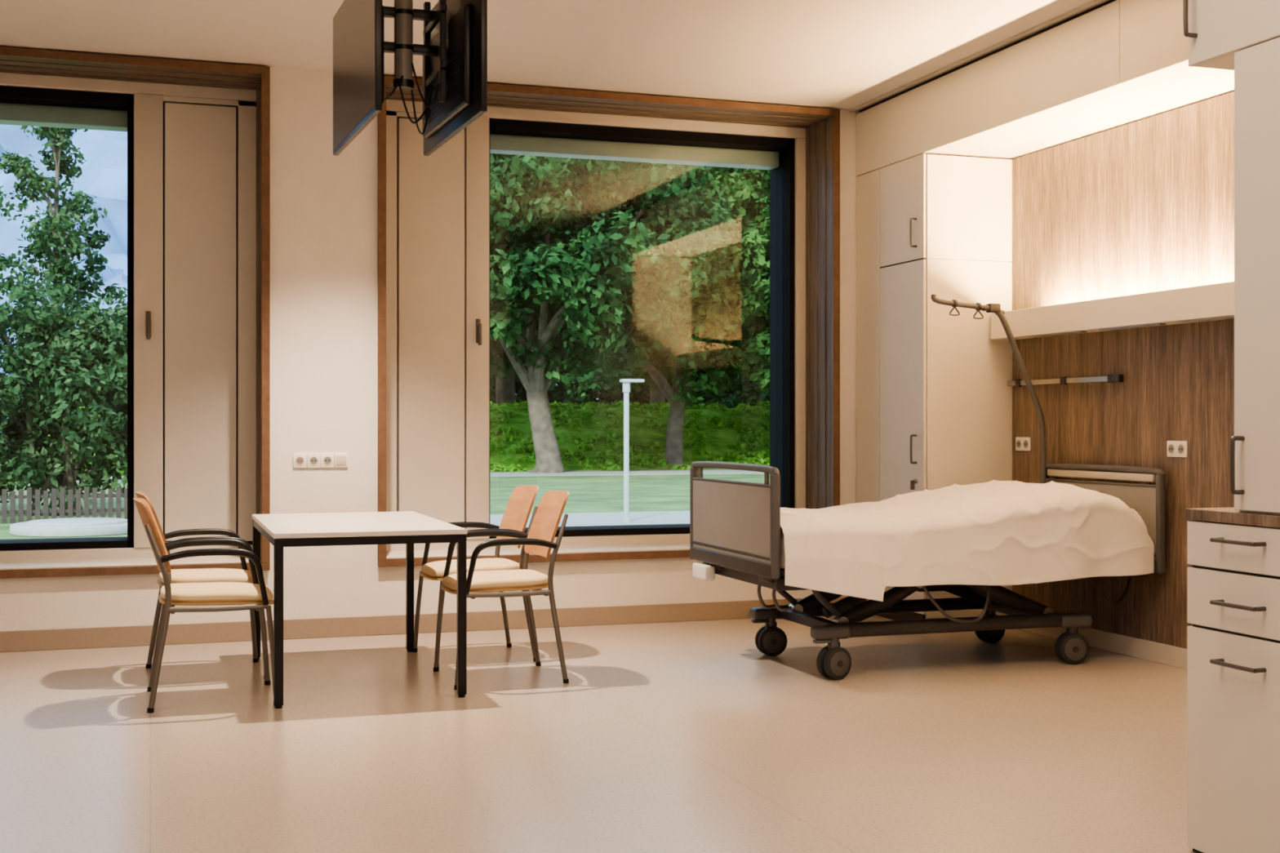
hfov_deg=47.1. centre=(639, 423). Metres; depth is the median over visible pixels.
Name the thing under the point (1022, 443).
wall socket
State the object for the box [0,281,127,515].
shrub
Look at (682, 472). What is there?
garden path
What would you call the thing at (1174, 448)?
wall socket
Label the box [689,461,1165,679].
hospital bed
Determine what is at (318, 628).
baseboard
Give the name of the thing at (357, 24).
television
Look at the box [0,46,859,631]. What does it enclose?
wall
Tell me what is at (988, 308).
pole
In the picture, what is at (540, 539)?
armchair
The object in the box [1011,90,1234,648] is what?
wall
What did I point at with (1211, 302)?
shelf
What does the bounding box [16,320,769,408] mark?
hedge
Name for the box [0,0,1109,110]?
ceiling
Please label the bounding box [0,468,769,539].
lawn
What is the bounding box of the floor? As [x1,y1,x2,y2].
[0,615,1195,852]
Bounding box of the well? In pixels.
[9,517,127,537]
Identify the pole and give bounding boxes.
[930,294,1045,483]
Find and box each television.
[333,0,383,155]
[422,0,487,155]
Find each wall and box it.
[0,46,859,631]
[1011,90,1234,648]
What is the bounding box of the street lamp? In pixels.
[619,378,644,521]
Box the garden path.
[15,470,764,482]
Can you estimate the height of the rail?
0.044 m
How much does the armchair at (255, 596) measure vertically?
0.894 m
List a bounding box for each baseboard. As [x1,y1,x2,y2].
[0,596,846,652]
[1018,626,1186,669]
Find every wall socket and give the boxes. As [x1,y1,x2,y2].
[1015,436,1031,451]
[1166,440,1187,457]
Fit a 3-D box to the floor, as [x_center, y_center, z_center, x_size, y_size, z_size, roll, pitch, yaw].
[-0.618,1.345,2.977,9.710,0.250,11.040,0,0,-18]
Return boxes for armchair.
[133,497,274,713]
[134,491,270,679]
[412,484,538,666]
[433,490,569,689]
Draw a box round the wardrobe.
[856,153,1012,621]
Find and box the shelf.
[991,281,1234,339]
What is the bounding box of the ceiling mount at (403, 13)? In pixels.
[383,0,446,134]
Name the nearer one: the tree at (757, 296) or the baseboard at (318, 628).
the baseboard at (318, 628)
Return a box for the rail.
[1007,374,1123,386]
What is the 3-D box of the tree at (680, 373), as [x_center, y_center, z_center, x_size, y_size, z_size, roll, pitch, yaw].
[1.121,-5.780,60.563,11.940,15.520,12.272,0,0,-9]
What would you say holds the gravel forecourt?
on the lawn
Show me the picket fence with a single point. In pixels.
(102, 495)
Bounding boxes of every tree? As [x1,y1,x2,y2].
[0,125,127,502]
[489,153,736,473]
[489,160,541,405]
[550,166,769,465]
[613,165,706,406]
[705,168,769,393]
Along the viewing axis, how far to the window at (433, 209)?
9.04 m
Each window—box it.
[0,46,270,578]
[377,75,839,567]
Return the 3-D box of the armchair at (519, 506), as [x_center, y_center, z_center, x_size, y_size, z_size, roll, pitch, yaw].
[-0.841,0.775,7.706,0.605,0.894,0.590,0,0,-20]
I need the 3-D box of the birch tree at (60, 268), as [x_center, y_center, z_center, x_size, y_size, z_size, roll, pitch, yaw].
[-13.322,-2.877,33.384,2.940,9.405,2.591,0,0,13]
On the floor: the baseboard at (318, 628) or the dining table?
the dining table
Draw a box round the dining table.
[252,511,467,708]
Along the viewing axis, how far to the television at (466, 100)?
5.59 m
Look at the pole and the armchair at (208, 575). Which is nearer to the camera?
the armchair at (208, 575)
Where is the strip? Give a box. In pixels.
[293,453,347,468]
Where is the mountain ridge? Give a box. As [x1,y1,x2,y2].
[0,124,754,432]
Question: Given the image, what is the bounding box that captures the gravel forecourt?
[489,511,689,527]
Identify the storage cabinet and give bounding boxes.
[1183,0,1279,852]
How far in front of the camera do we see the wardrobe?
8.75 m
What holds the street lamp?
on the gravel forecourt
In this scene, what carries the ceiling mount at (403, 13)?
attached to the ceiling at (831, 54)
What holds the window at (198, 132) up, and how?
in the wall at (324, 205)
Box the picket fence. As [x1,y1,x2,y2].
[0,486,127,524]
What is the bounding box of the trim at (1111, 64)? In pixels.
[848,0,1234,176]
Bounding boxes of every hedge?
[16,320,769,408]
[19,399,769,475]
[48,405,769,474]
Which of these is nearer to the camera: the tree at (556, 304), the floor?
the floor
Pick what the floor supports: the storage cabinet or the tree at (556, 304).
the storage cabinet
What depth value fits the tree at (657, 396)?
81.98 m
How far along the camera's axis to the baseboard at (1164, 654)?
7.72 m

